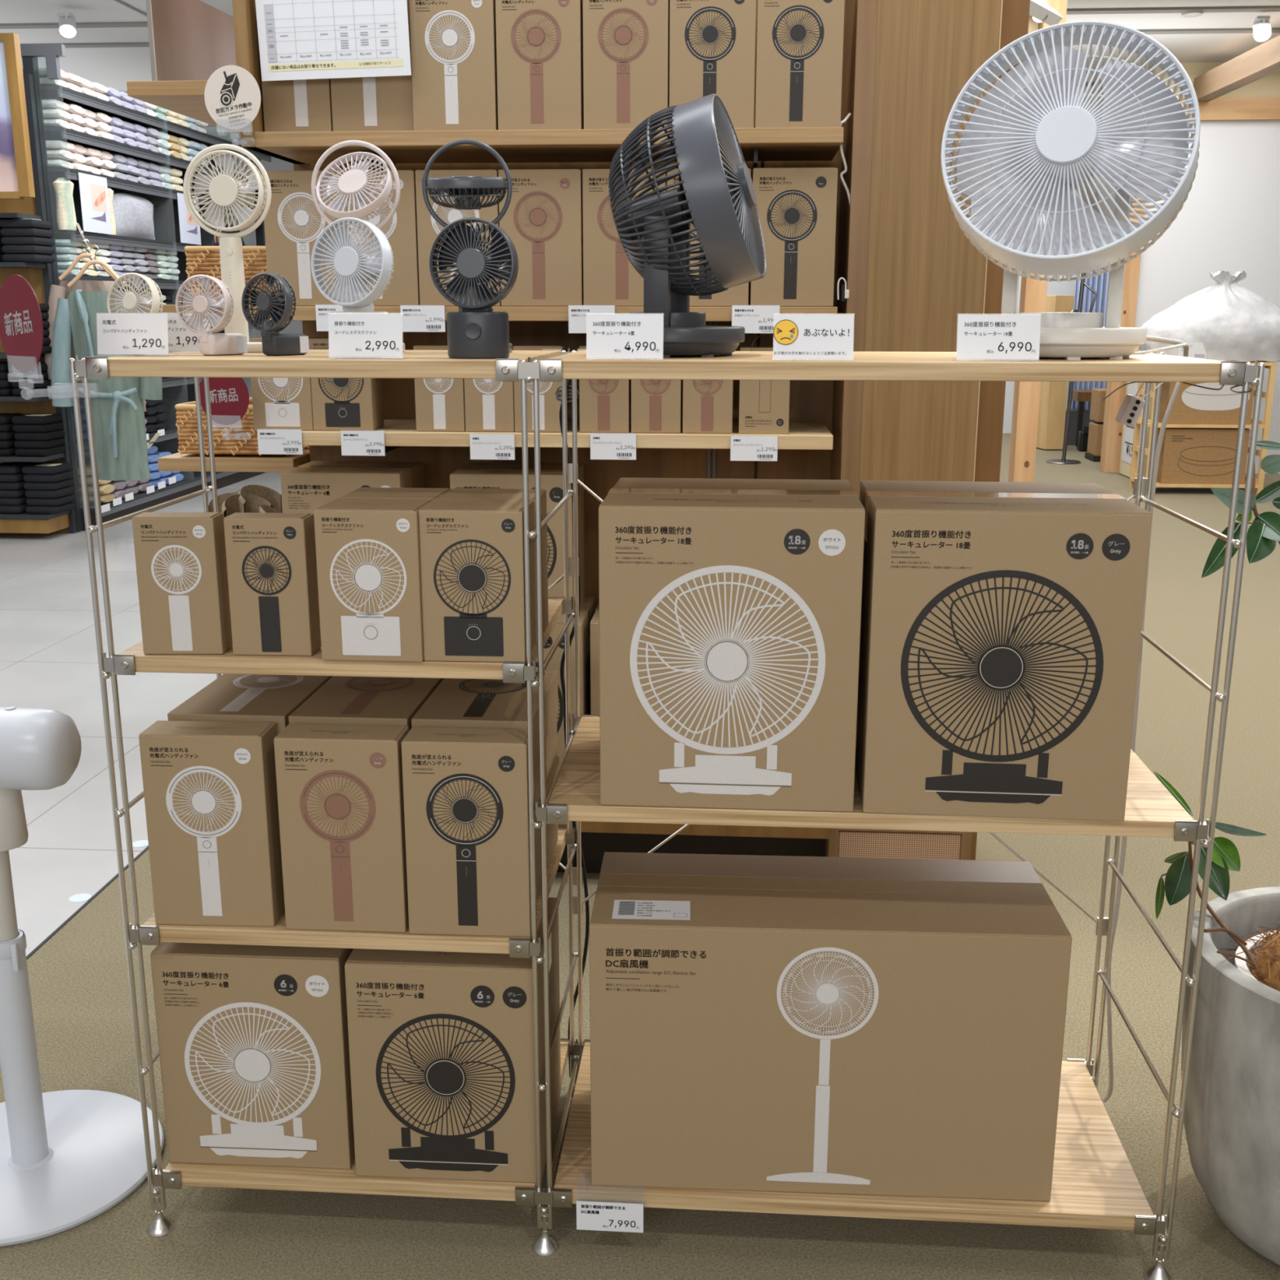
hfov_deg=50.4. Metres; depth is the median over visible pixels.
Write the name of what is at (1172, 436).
print
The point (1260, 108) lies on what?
timber beam
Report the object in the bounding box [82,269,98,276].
shirt
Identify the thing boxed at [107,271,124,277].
shirt
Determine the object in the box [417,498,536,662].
carton
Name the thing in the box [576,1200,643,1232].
price card
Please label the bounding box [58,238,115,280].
hanger
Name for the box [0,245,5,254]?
trousers
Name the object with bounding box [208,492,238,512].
basket
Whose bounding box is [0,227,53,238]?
trousers
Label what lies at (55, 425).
trousers
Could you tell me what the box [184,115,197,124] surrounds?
shirt
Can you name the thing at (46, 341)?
trousers
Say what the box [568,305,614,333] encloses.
price tag
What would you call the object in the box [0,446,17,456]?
trousers
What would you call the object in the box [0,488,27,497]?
trousers
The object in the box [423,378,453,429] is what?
print
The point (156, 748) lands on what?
print
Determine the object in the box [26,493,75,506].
trousers
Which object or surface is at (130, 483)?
shirt
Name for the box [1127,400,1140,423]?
socket
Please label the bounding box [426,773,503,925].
print
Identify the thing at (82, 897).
floor sticker
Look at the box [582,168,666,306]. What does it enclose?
carton
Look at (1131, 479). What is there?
shelf
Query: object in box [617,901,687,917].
label
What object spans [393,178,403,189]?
print
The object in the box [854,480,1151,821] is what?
carton
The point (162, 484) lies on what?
card
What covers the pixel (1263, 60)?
timber beam
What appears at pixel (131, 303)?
grille
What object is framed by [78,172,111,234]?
picture card
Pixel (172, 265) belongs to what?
shirt
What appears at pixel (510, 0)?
print
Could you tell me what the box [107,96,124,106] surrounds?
shirt
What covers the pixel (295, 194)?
print
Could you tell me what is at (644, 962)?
print
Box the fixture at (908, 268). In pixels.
[231,0,1002,873]
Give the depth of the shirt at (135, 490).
8.85 m
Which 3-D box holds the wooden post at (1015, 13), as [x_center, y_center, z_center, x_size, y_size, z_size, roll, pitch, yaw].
[0.777,-0.478,3.139,0.075,2.100,0.220,1,14,4]
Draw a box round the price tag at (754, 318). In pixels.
[731,305,779,333]
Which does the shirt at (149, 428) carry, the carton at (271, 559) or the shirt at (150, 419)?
the shirt at (150, 419)
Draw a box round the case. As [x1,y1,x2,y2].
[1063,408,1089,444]
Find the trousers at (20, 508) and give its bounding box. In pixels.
[0,503,29,513]
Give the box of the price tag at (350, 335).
[328,313,402,357]
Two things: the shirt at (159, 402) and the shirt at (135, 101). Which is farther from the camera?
the shirt at (159, 402)
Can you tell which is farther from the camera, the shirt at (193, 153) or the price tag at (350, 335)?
the shirt at (193, 153)
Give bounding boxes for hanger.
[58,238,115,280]
[67,244,126,287]
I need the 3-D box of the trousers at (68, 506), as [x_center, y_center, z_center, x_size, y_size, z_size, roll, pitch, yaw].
[-3.496,-0.786,8.080,0.200,0.046,0.240,1,14,4]
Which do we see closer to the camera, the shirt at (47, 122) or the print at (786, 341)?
the print at (786, 341)
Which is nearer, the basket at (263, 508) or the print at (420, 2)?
the print at (420, 2)
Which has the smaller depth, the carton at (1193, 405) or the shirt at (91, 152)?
the shirt at (91, 152)
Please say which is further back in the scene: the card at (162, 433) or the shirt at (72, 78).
the card at (162, 433)
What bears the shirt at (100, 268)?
on the shirt at (101, 273)
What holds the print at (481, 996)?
on the carton at (441, 1044)
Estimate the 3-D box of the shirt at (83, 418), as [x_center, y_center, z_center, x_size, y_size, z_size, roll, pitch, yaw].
[-3.494,-1.411,8.603,0.380,0.059,0.178,1,14,4]
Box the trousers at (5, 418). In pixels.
[0,413,23,423]
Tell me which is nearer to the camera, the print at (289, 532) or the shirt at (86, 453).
the print at (289, 532)
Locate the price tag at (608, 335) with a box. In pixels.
[586,314,663,358]
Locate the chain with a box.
[76,222,98,271]
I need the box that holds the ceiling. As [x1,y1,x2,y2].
[0,0,1279,145]
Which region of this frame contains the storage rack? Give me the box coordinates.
[1128,361,1276,495]
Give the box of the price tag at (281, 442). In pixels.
[257,429,302,454]
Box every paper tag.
[26,413,52,415]
[35,463,62,466]
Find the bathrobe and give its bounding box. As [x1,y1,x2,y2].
[50,289,162,480]
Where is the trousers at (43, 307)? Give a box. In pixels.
[39,303,48,311]
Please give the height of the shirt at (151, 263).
0.041 m
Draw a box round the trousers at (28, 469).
[22,462,71,474]
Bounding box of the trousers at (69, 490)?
[25,485,75,497]
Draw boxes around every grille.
[109,275,152,313]
[177,277,224,330]
[189,153,257,227]
[244,275,284,328]
[313,220,382,302]
[318,154,386,211]
[431,220,511,306]
[713,97,764,274]
[944,23,1195,255]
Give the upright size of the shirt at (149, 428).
0.059 m
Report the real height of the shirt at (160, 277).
0.042 m
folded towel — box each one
[52,177,76,231]
[98,186,115,235]
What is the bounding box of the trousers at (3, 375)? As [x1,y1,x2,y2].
[0,370,12,379]
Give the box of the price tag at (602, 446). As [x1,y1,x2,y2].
[590,433,635,459]
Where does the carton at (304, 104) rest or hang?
on the fixture at (908, 268)
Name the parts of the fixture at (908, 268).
panel, panel, pillar trim, vent frame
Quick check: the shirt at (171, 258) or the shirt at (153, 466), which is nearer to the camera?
the shirt at (153, 466)
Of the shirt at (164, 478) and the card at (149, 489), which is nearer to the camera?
the card at (149, 489)
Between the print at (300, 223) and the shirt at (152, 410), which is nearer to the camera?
the print at (300, 223)
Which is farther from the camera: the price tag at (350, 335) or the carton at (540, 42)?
the carton at (540, 42)
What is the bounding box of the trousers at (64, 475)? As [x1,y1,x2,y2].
[23,470,73,482]
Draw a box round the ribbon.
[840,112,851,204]
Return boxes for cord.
[1133,342,1186,354]
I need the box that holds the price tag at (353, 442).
[340,430,385,455]
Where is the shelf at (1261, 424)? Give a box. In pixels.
[1136,419,1264,428]
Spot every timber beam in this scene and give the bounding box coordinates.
[1181,97,1279,120]
[1193,35,1279,101]
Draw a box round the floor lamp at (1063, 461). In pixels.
[1045,272,1097,464]
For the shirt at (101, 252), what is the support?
on the shirt at (106, 260)
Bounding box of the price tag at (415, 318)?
[400,305,444,332]
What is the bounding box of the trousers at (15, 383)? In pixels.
[11,378,51,387]
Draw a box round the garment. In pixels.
[44,280,146,411]
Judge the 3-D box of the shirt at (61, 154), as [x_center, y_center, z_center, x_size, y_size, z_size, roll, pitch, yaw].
[-3.505,-2.819,7.920,0.380,0.052,0.181,1,14,4]
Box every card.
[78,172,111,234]
[101,503,110,513]
[112,497,121,506]
[124,492,133,501]
[146,484,154,493]
[157,429,164,435]
[157,480,165,488]
[168,475,176,484]
[177,192,201,244]
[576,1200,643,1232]
[956,314,1040,359]
[1177,342,1206,359]
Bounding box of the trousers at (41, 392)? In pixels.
[12,386,51,396]
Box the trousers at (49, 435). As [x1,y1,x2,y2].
[14,429,65,440]
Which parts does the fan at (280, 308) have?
folded handle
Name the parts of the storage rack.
post, post, post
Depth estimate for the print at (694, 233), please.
2.88 m
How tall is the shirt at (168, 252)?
0.042 m
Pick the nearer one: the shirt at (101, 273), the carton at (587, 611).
the carton at (587, 611)
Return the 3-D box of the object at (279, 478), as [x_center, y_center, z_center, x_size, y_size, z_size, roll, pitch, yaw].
[-5.125,-0.507,7.685,8.360,0.011,21.000,1,14,4]
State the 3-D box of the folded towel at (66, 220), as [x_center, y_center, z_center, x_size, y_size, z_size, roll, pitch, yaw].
[-3.347,-2.538,7.926,0.112,0.292,0.138,1,14,4]
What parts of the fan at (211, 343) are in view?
folded handle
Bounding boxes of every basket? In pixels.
[174,397,309,455]
[184,245,268,302]
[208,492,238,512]
[221,493,274,518]
[238,484,282,512]
[259,504,279,512]
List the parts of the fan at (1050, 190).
support arm, support arm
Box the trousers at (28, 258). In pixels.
[2,253,55,263]
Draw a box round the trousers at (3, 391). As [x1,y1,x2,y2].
[0,386,15,395]
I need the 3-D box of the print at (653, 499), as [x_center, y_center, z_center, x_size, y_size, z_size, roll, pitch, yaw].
[0.118,-0.180,1.758,0.207,0.001,0.025,1,14,4]
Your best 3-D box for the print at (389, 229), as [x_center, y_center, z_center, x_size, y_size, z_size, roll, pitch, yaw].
[-0.569,-0.844,2.913,0.104,0.220,0.001,1,14,4]
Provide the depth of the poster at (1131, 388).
10.98 m
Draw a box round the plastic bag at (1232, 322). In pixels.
[1138,270,1279,362]
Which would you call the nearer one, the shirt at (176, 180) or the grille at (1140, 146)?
the grille at (1140, 146)
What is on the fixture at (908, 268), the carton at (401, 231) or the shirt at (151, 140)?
the carton at (401, 231)
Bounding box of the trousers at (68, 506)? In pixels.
[26,501,75,514]
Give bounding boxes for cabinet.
[1035,295,1074,449]
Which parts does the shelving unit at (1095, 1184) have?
frame, shelf, shelf, shelf, shelf, frame, wire coil, shelf, shelf, shelf, casing, power strip, frame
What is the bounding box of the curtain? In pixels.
[1066,266,1109,422]
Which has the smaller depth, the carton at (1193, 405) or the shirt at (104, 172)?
the shirt at (104, 172)
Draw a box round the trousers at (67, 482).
[23,478,73,489]
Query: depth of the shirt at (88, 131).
8.20 m
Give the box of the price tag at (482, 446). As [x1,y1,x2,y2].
[469,434,515,459]
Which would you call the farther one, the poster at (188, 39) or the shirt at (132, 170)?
the shirt at (132, 170)
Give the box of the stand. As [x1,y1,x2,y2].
[161,312,210,351]
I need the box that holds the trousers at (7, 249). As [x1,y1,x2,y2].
[1,244,54,254]
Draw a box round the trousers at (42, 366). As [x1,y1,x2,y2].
[8,361,48,371]
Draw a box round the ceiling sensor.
[1181,10,1203,17]
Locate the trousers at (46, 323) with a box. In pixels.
[42,320,49,328]
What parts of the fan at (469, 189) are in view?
handle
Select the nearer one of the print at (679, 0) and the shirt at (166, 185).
the print at (679, 0)
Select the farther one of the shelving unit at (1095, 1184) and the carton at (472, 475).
the carton at (472, 475)
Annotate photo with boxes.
[0,32,35,199]
[89,183,107,212]
[186,205,198,226]
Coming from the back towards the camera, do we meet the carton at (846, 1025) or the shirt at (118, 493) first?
the shirt at (118, 493)
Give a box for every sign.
[0,274,43,373]
[200,377,248,424]
[204,65,261,128]
[773,314,853,359]
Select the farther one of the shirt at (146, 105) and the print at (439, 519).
the shirt at (146, 105)
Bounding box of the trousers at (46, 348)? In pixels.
[41,345,52,353]
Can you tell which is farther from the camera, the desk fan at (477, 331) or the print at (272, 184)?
the print at (272, 184)
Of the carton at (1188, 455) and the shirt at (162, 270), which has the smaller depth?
the shirt at (162, 270)
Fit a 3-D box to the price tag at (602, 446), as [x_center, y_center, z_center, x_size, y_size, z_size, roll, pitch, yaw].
[-0.058,-0.418,2.941,0.101,0.059,0.002,1,14,4]
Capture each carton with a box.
[132,511,232,653]
[138,720,284,926]
[150,942,355,1168]
[167,673,333,735]
[223,512,320,656]
[248,337,320,430]
[260,67,333,131]
[261,170,337,306]
[273,724,408,932]
[280,461,424,544]
[288,675,444,731]
[308,337,384,431]
[313,497,434,662]
[330,0,413,131]
[333,169,419,306]
[339,487,452,499]
[344,897,560,1182]
[400,727,537,937]
[408,0,497,130]
[411,669,558,765]
[413,344,465,431]
[415,169,501,306]
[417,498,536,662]
[438,488,548,642]
[449,462,584,624]
[463,345,515,431]
[495,0,583,129]
[497,168,583,306]
[512,345,564,432]
[533,716,557,808]
[534,755,559,861]
[535,596,595,762]
[535,823,558,901]
[578,345,630,432]
[582,0,669,128]
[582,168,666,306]
[589,852,1071,1200]
[590,604,599,716]
[598,477,865,812]
[631,379,681,433]
[666,168,751,306]
[669,0,755,128]
[682,379,733,433]
[738,333,790,434]
[750,167,837,306]
[755,0,844,128]
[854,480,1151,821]
[1155,427,1249,484]
[1158,382,1254,424]
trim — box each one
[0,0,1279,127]
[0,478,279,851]
[26,845,148,959]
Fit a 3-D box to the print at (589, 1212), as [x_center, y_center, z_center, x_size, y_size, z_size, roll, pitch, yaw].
[-0.043,0.822,1.941,0.083,0.036,0.001,1,14,4]
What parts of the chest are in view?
drawer, drawer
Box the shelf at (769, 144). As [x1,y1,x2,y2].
[243,127,844,164]
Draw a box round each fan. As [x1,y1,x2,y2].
[0,706,164,1246]
[106,272,163,355]
[175,274,247,355]
[182,143,271,352]
[241,272,309,355]
[311,140,404,351]
[311,217,394,357]
[422,139,512,352]
[429,217,518,359]
[608,93,766,357]
[941,20,1200,359]
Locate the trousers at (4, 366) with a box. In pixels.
[0,361,11,371]
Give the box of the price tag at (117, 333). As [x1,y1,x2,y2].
[96,313,168,354]
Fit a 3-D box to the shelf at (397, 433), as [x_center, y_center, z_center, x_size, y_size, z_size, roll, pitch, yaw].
[-0.199,-0.474,3.124,1.251,0.030,0.350,1,14,4]
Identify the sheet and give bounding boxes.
[255,0,417,80]
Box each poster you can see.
[146,0,235,80]
[1121,382,1145,466]
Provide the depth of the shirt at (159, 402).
9.29 m
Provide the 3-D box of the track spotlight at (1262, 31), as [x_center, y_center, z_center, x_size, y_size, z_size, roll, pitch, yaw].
[4.031,-3.961,8.831,0.117,0.160,0.160,1,14,4]
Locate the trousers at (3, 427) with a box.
[0,422,15,431]
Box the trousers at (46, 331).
[43,328,49,337]
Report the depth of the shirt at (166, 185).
9.29 m
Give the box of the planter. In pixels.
[1153,437,1279,1265]
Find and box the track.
[1029,0,1062,25]
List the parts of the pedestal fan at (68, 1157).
collar lever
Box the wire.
[1102,382,1252,400]
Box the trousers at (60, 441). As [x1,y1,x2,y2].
[13,437,64,448]
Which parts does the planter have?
stem, nursery pot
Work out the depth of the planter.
1.91 m
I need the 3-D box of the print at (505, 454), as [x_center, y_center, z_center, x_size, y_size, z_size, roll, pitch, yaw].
[-0.319,-0.418,2.960,0.090,0.044,0.001,1,14,4]
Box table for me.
[1067,389,1091,446]
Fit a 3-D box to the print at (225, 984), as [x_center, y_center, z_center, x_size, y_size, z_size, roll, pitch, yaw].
[-0.632,0.498,1.940,0.097,0.055,0.001,1,14,3]
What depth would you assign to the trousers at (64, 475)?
7.93 m
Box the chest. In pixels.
[1084,388,1106,462]
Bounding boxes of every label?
[146,432,160,448]
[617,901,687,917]
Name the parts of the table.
leg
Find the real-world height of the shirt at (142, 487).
0.057 m
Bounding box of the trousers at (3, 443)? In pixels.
[0,438,17,448]
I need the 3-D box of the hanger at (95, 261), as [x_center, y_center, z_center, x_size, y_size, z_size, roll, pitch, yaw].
[-3.042,-2.089,7.610,0.346,0.232,0.024,1,14,4]
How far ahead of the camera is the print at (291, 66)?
2.82 m
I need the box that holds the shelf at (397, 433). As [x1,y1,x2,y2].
[301,419,833,449]
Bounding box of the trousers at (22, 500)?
[0,495,27,505]
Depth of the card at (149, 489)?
9.02 m
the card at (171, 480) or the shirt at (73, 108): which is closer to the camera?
the shirt at (73, 108)
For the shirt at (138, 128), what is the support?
on the shirt
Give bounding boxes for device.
[1076,425,1088,451]
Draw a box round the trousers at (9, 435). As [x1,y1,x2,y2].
[0,431,17,439]
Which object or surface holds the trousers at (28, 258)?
on the unit at (39, 276)
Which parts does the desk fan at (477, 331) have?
knob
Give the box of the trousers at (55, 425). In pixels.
[13,421,63,432]
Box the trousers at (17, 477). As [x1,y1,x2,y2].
[0,472,25,481]
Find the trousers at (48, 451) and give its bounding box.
[14,444,65,456]
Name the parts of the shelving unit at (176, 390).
rail, panel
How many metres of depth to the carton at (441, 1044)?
1.93 m
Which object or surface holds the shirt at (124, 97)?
on the shirt at (126, 104)
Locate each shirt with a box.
[22,67,68,79]
[39,77,68,88]
[41,99,69,111]
[42,109,71,120]
[43,119,72,128]
[45,140,75,151]
[46,149,75,160]
[47,159,73,168]
[55,239,82,246]
[55,246,81,253]
[56,253,82,261]
[57,261,84,268]
[57,268,84,275]
[60,72,83,84]
[65,103,85,115]
[66,113,85,124]
[66,153,87,163]
[67,82,82,93]
[68,242,97,248]
[69,143,86,154]
[70,123,84,133]
[71,248,97,254]
[71,401,85,412]
[71,412,86,421]
[72,163,89,172]
[72,421,87,431]
[73,431,88,440]
[74,77,93,88]
[75,450,90,460]
[76,262,95,269]
[76,459,90,462]
[76,462,90,466]
[76,466,91,475]
[77,254,90,262]
[78,117,97,128]
[78,475,111,484]
[79,156,103,166]
[79,484,115,494]
[80,87,97,97]
[80,107,96,119]
[80,493,115,503]
[81,147,102,157]
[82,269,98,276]
[83,127,98,136]
[87,165,102,174]
[89,82,107,93]
[89,264,111,270]
[91,121,111,132]
[93,112,111,123]
[93,243,109,248]
[94,160,116,169]
[94,248,111,256]
[94,270,109,276]
[95,130,114,140]
[96,92,109,101]
[97,150,112,159]
[97,256,111,262]
[99,168,114,177]
[100,264,123,271]
[102,87,121,97]
[102,244,122,250]
[104,250,123,257]
[106,116,124,126]
[106,125,124,135]
[106,257,121,264]
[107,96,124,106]
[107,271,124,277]
[107,480,126,490]
[108,163,128,172]
[109,153,126,163]
[109,489,128,498]
[112,134,124,143]
[112,171,127,180]
[113,251,133,257]
[115,120,134,129]
[116,245,134,251]
[116,258,134,265]
[116,265,136,271]
[117,128,136,138]
[117,252,144,259]
[117,259,148,266]
[118,91,133,102]
[120,156,137,166]
[120,165,140,174]
[120,486,138,494]
[121,100,133,109]
[121,480,137,487]
[122,247,146,252]
[123,137,137,146]
[124,173,137,182]
[127,97,144,106]
[127,124,146,133]
[128,266,148,272]
[130,168,149,177]
[131,248,156,253]
[132,132,147,142]
[133,104,146,113]
[133,160,149,168]
[133,483,151,492]
[135,141,149,149]
[135,176,150,185]
[136,478,150,484]
[139,266,159,273]
[141,102,156,110]
[141,253,157,260]
[142,127,159,137]
[142,136,157,145]
[143,171,160,179]
[143,273,157,279]
[144,260,157,266]
[144,399,157,406]
[144,405,157,415]
[144,415,156,423]
[145,162,159,171]
[145,422,168,430]
[145,424,157,433]
[145,480,159,488]
[146,108,155,116]
[146,444,157,454]
[147,144,159,152]
[147,454,159,462]
[148,179,162,186]
[148,462,158,471]
[149,471,160,479]
[150,293,174,301]
[150,470,172,477]
[151,268,179,274]
[151,413,168,422]
[151,451,171,457]
[152,106,167,113]
[152,165,171,173]
[152,248,166,254]
[153,131,169,140]
[153,254,168,261]
[153,404,166,413]
[154,111,167,120]
[154,138,171,148]
[154,173,173,182]
[154,261,169,267]
[154,476,170,484]
[155,274,171,279]
[155,395,165,404]
[156,267,168,274]
[157,147,170,155]
[160,182,173,189]
[162,109,177,116]
[163,249,177,255]
[163,302,175,304]
[164,142,181,151]
[164,176,182,184]
[164,255,178,262]
[165,115,179,124]
[165,262,177,268]
[165,473,183,482]
[166,134,178,142]
[166,274,178,280]
[167,168,182,176]
[168,150,182,158]
[171,471,181,474]
[172,113,186,120]
[172,184,182,191]
[173,137,190,146]
[176,145,189,154]
[177,119,189,127]
[180,153,190,160]
[183,140,199,149]
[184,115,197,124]
[186,148,199,156]
[188,122,198,130]
[193,143,208,151]
[195,120,208,127]
[197,126,206,133]
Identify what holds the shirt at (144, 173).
on the shirt at (140, 180)
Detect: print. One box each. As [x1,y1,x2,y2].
[102,320,164,348]
[141,524,185,541]
[149,746,198,766]
[151,545,201,650]
[161,971,229,1006]
[165,765,241,915]
[167,320,199,346]
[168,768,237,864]
[184,1002,320,1158]
[192,525,205,537]
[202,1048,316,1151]
[219,674,303,711]
[231,525,276,542]
[234,748,250,764]
[235,674,301,696]
[241,546,291,652]
[257,377,302,426]
[269,179,298,190]
[271,51,391,69]
[274,974,297,995]
[277,191,325,298]
[280,194,323,263]
[283,526,296,539]
[284,751,333,769]
[287,484,329,509]
[293,79,308,126]
[299,769,375,921]
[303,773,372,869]
[305,975,328,996]
[318,377,363,426]
[321,517,363,532]
[329,538,406,656]
[334,321,399,351]
[340,676,414,714]
[343,434,382,454]
[347,676,412,698]
[349,193,396,298]
[354,564,382,639]
[355,982,424,1017]
[362,76,377,125]
[369,752,386,768]
[375,1013,515,1172]
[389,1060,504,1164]
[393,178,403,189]
[395,518,409,532]
[411,754,461,773]
[415,0,447,11]
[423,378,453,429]
[424,9,475,124]
[426,517,467,533]
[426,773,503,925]
[427,12,471,86]
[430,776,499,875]
[431,196,479,279]
[433,539,511,656]
[457,486,499,488]
[457,564,485,639]
[458,679,526,716]
[461,679,521,702]
[470,985,494,1007]
[471,0,482,8]
[472,437,514,456]
[473,378,502,429]
[497,755,515,771]
[501,518,515,532]
[502,0,533,9]
[502,986,526,1008]
[506,177,536,191]
[511,8,561,123]
[513,10,558,85]
[513,191,562,298]
[515,192,559,253]
[526,381,552,430]
[535,661,563,733]
[543,635,552,648]
[546,524,556,578]
[549,487,563,502]
[558,0,568,6]
[558,634,571,648]
[559,177,569,189]
[571,309,589,316]
[581,1204,639,1229]
[588,177,608,188]
[588,379,618,430]
[589,0,622,8]
[592,321,658,352]
[593,436,635,456]
[597,7,648,122]
[597,195,636,298]
[600,9,645,84]
[600,195,634,249]
[605,947,706,991]
[615,525,693,564]
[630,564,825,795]
[640,379,671,431]
[644,177,654,188]
[646,0,657,5]
[653,498,805,502]
[659,641,791,786]
[679,0,707,7]
[684,6,736,97]
[687,8,733,79]
[690,223,711,298]
[692,379,723,431]
[734,0,744,4]
[734,309,773,329]
[745,416,772,424]
[751,333,773,412]
[759,177,791,187]
[766,946,878,1184]
[767,189,817,298]
[769,191,814,249]
[772,4,824,121]
[773,319,798,344]
[773,328,848,355]
[774,7,821,79]
[776,418,783,426]
[783,528,810,554]
[815,176,826,187]
[818,528,845,555]
[890,529,972,568]
[900,569,1103,804]
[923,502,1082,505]
[964,321,1031,353]
[1066,533,1093,559]
[1102,533,1129,560]
[1124,425,1133,457]
[1172,435,1235,475]
[1181,347,1204,357]
[1182,382,1249,410]
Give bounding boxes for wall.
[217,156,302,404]
[1002,124,1099,433]
[1134,120,1279,473]
[1151,62,1279,97]
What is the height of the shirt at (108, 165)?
0.052 m
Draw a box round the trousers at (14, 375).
[9,371,48,379]
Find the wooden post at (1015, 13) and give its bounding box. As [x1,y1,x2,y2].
[959,0,1030,860]
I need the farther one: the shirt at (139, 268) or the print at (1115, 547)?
the shirt at (139, 268)
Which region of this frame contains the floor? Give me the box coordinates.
[0,433,1279,1279]
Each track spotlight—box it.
[57,12,77,38]
[1031,0,1048,23]
[1253,15,1271,42]
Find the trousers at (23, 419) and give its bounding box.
[12,413,62,424]
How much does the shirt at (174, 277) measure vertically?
0.042 m
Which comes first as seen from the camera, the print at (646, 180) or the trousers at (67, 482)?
the print at (646, 180)
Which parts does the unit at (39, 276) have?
panel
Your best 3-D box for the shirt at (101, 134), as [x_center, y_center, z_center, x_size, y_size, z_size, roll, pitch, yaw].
[-3.468,-3.108,8.399,0.380,0.052,0.181,1,14,4]
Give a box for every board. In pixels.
[1027,15,1038,33]
[1119,347,1154,477]
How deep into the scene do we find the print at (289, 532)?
1.76 m
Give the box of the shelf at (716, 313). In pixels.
[252,306,837,321]
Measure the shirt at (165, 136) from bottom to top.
0.052 m
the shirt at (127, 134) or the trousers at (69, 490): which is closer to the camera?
the trousers at (69, 490)
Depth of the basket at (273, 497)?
4.11 m
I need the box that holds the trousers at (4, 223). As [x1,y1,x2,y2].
[0,218,52,229]
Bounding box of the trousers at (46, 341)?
[43,337,50,345]
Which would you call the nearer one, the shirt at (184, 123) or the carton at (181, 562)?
the carton at (181, 562)
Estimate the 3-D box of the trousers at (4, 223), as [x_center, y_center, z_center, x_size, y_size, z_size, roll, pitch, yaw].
[-3.469,-2.348,7.692,0.200,0.046,0.240,1,14,4]
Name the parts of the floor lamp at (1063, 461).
lamp arm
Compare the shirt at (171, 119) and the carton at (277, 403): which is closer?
the carton at (277, 403)
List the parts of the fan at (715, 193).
support arm, support arm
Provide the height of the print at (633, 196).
0.142 m
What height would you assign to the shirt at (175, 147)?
0.052 m
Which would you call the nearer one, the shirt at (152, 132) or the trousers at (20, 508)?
the trousers at (20, 508)
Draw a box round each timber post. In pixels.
[1008,0,1066,482]
[1099,198,1145,472]
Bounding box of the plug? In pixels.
[837,277,848,302]
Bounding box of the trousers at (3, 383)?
[0,378,13,387]
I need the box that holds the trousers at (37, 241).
[1,236,53,246]
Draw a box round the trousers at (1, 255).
[0,253,4,262]
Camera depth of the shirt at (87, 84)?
8.14 m
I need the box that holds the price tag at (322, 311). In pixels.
[315,304,343,331]
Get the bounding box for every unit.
[0,73,77,533]
[20,44,275,532]
[69,347,1264,1279]
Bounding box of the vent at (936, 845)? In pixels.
[837,831,961,859]
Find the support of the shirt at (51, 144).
on the shirt at (61, 154)
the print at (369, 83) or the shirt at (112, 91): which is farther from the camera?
the shirt at (112, 91)
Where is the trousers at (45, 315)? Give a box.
[40,311,48,319]
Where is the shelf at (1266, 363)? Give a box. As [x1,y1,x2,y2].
[1247,361,1271,365]
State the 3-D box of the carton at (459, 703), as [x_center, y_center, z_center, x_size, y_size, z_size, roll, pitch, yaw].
[-0.223,0.112,2.025,0.168,0.072,0.280,1,14,4]
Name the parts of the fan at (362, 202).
handle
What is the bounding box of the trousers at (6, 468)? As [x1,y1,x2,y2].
[0,462,34,474]
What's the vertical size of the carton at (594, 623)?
0.401 m
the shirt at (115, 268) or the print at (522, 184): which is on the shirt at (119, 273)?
the shirt at (115, 268)
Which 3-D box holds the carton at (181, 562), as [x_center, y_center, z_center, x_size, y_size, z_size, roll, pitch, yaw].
[-0.608,-0.076,1.811,0.106,0.185,0.049,0,14,0]
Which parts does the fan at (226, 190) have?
handle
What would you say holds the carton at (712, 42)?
on the fixture at (908, 268)
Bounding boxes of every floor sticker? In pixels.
[68,893,91,902]
[132,840,148,847]
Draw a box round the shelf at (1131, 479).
[1129,477,1257,488]
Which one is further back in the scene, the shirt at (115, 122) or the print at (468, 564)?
the shirt at (115, 122)
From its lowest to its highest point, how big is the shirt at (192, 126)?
0.052 m
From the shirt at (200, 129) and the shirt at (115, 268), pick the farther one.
the shirt at (200, 129)
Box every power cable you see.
[559,378,589,1077]
[1102,335,1188,1102]
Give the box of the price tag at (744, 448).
[730,435,777,461]
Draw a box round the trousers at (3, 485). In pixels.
[0,480,26,489]
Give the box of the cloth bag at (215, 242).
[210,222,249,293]
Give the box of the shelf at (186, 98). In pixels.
[126,80,310,472]
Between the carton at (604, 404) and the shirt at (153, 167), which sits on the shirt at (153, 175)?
the shirt at (153, 167)

